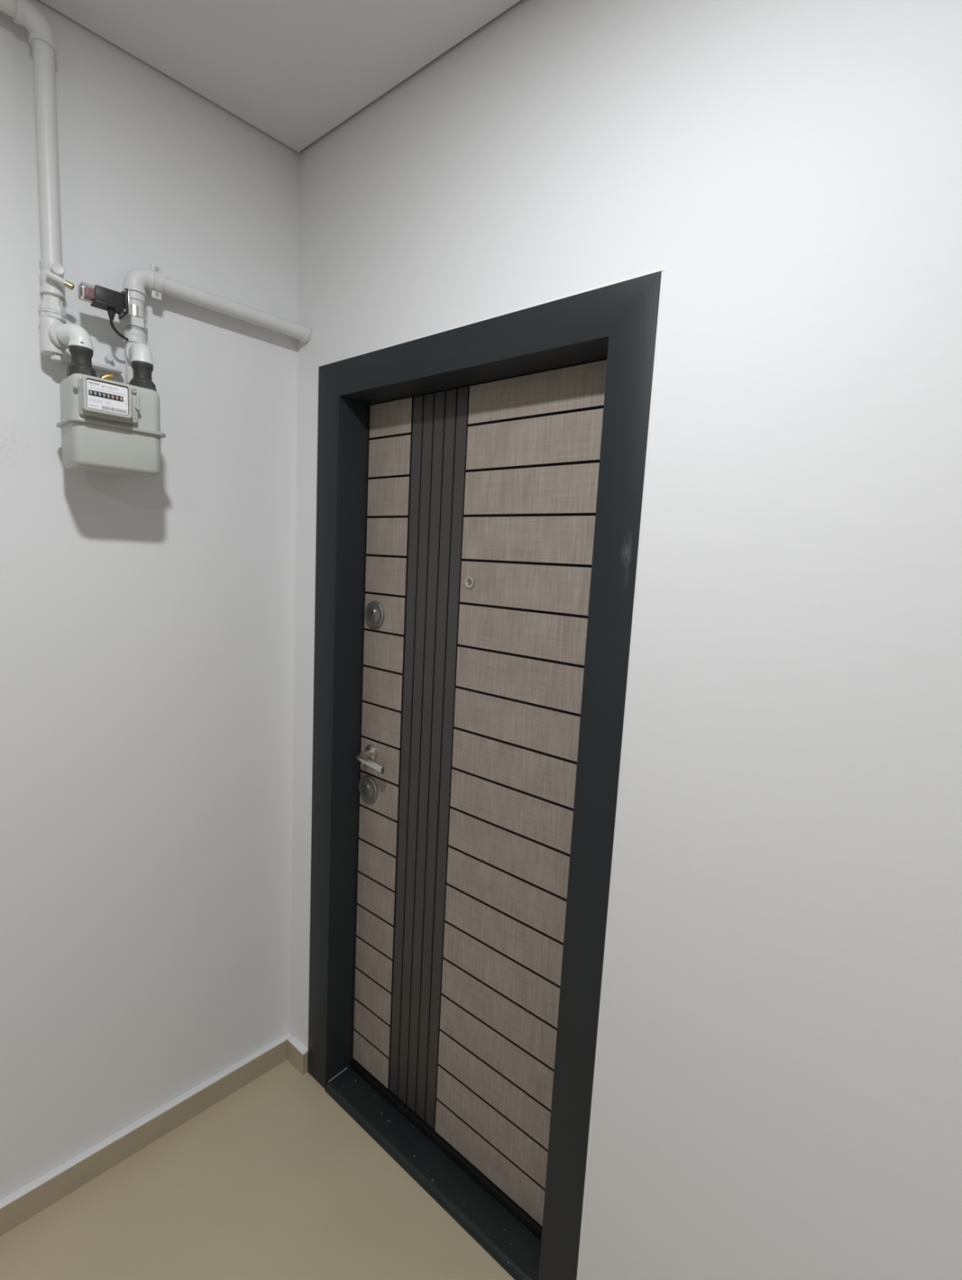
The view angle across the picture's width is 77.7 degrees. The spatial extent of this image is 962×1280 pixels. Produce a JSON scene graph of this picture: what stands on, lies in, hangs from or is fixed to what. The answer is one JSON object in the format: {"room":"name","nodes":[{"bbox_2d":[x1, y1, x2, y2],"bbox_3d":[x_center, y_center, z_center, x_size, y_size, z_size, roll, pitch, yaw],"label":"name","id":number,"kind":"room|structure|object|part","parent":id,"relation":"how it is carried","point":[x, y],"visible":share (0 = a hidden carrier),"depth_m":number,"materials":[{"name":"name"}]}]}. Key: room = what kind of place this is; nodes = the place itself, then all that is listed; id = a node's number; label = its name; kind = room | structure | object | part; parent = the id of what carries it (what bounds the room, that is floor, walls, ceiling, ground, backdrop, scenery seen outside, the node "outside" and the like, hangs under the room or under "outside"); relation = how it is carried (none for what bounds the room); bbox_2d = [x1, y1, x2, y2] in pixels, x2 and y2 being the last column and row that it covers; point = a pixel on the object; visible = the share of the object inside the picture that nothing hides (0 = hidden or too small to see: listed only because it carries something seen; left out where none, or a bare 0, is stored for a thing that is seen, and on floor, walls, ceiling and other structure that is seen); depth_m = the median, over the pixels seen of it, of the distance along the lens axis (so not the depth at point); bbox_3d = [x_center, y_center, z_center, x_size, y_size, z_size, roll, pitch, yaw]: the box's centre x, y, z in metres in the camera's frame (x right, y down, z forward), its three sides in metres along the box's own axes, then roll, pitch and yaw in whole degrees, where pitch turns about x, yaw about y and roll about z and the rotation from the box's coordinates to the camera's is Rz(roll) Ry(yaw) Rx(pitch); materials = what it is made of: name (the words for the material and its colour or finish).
{"room":"apartment building hallway","nodes":[
{"label":"apartment building hallway","id":0,"kind":"room"},
{"bbox_2d":[0,0,299,1199],"bbox_3d":[-1.866,0.117,0.466,0.120,2.766,3.700,10,10,43],"label":"wall","id":1,"kind":"structure","parent":0,"point":[147,624],"depth_m":1.46,"materials":[{"name":"white paint"}]},
{"bbox_2d":[0,0,93,361],"bbox_3d":[-1.175,-0.865,0.819,0.118,0.646,1.076,10,10,43],"label":"gas pipe","id":2,"kind":"object","parent":1,"relation":"attached to","point":[56,335],"visible":0.97,"depth_m":1.19,"materials":[{"name":"white paint"}]},
{"bbox_3d":[-0.850,-0.723,1.193,0.033,0.018,0.013,-2,9,-32],"label":"valve handle","id":3,"kind":"part","parent":2,"relation":"part of","materials":[{"name":"white paint"}]},
{"bbox_3d":[-0.853,-0.742,1.201,0.026,0.022,0.022,10,10,43],"label":"valve stem","id":4,"kind":"part","parent":2,"relation":"part of","materials":[{"name":"white paint"}]},
{"bbox_2d":[47,322,68,348],"bbox_3d":[-0.858,-0.622,1.221,0.050,0.048,0.048,5,8,18],"label":"pipe elbow","id":5,"kind":"object","parent":2,"relation":"attached to","point":[57,338],"depth_m":1.20,"materials":[{"name":"white paint"}]},
{"bbox_2d":[62,354,123,374],"bbox_3d":[-0.850,-0.616,1.309,0.030,0.036,0.109,10,10,43],"label":"bracket","id":6,"kind":"object","parent":1,"relation":"attached to","point":[108,358],"visible":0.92,"depth_m":1.32,"materials":[{"name":"white paint"}]},
{"bbox_2d":[56,345,166,478],"bbox_3d":[-0.770,-0.472,1.252,0.160,0.236,0.178,10,10,43],"label":"gas meter","id":7,"kind":"object","parent":1,"relation":"attached to","point":[108,426],"visible":1,"depth_m":1.21,"materials":[{"name":"grey metal"}]},
{"bbox_2d":[88,382,127,413],"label":"print","id":8,"kind":"object","parent":7,"relation":"on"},
{"bbox_2d":[0,1031,293,1236],"bbox_3d":[-1.847,1.407,0.621,0.023,0.072,3.600,10,10,43],"label":"baseboard","id":9,"kind":"structure","parent":1,"relation":"attached to","point":[17,1207],"depth_m":1.58,"materials":[{"name":"beige tile"}]},
{"bbox_2d":[122,262,311,384],"bbox_3d":[-0.618,-0.717,1.458,0.137,0.270,0.456,10,10,43],"label":"gas pipe","id":10,"kind":"object","parent":1,"relation":"attached to","point":[136,280],"visible":0.92,"depth_m":1.35,"materials":[{"name":"white paint"}]},
{"bbox_2d":[78,281,146,341],"bbox_3d":[-0.780,-0.701,1.282,0.066,0.093,0.145,6,8,20],"label":"shutoff actuator","id":11,"kind":"object","parent":10,"relation":"attached to","point":[112,301],"visible":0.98,"depth_m":1.26,"materials":[{"name":"black plastic"}]},
{"bbox_3d":[-0.769,-0.722,1.284,0.054,0.050,0.005,10,10,43],"label":"plate","id":12,"kind":"part","parent":11,"relation":"part of","materials":[{"name":"black plastic"}]},
{"bbox_2d":[126,343,133,362],"bbox_3d":[-0.760,-0.630,1.322,0.046,0.046,0.050,-3,10,-39],"label":"pipe elbow","id":13,"kind":"object","parent":10,"relation":"attached to","point":[129,346],"depth_m":1.30,"materials":[{"name":"white paint"}]},
{"bbox_2d":[0,1059,515,1279],"bbox_3d":[-0.634,1.656,-0.297,3.722,0.060,3.720,9,10,39],"label":"floor","id":14,"kind":"structure","parent":0,"point":[274,1180],"depth_m":1.46,"materials":[{"name":"beige tile"}]},
{"bbox_2d":[40,0,520,151],"bbox_3d":[-0.457,-0.997,-0.759,3.513,0.020,3.591,9,10,39],"label":"ceiling","id":15,"kind":"structure","parent":0,"point":[294,71],"depth_m":1.25,"materials":[{"name":"paint"}]},
{"bbox_2d":[289,0,961,1279],"bbox_3d":[0.756,0.207,0.818,3.350,2.766,0.200,9,10,39],"label":"wall","id":16,"kind":"structure","parent":0,"point":[779,1096],"depth_m":0.94,"materials":[{"name":"white paint"}]},
{"bbox_2d":[287,1035,308,1075],"bbox_3d":[-0.577,1.309,1.884,0.085,0.072,0.023,9,10,39],"label":"baseboard","id":17,"kind":"structure","parent":16,"relation":"attached to","point":[297,1052],"depth_m":1.87,"materials":[{"name":"beige tile"}]},
{"bbox_2d":[351,359,607,1226],"bbox_3d":[-0.057,0.384,1.509,0.771,1.966,0.110,9,10,39],"label":"door","id":18,"kind":"structure","parent":16,"relation":"in","point":[482,498],"depth_m":1.47,"materials":[{"name":"brown wood"}]},
{"bbox_3d":[-0.324,0.324,1.697,0.047,0.047,0.036,9,10,39],"label":"handle","id":19,"kind":"part","parent":18,"relation":"part of","materials":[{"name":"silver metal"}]},
{"bbox_3d":[-0.308,0.344,1.655,0.106,0.027,0.016,9,10,39],"label":"lever","id":20,"kind":"part","parent":18,"relation":"part of","materials":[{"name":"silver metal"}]},
{"bbox_2d":[307,268,666,1279],"bbox_3d":[-0.085,0.362,1.467,0.962,2.105,0.112,9,10,39],"label":"trim","id":21,"kind":"structure","parent":16,"relation":"attached to","point":[619,322],"depth_m":1.27,"materials":[{"name":"paint"}]},
{"bbox_3d":[-0.148,1.394,1.596,0.765,0.021,0.092,9,10,39],"label":"sill","id":22,"kind":"part","parent":21,"relation":"part of","materials":[{"name":"paint"}]}
]}

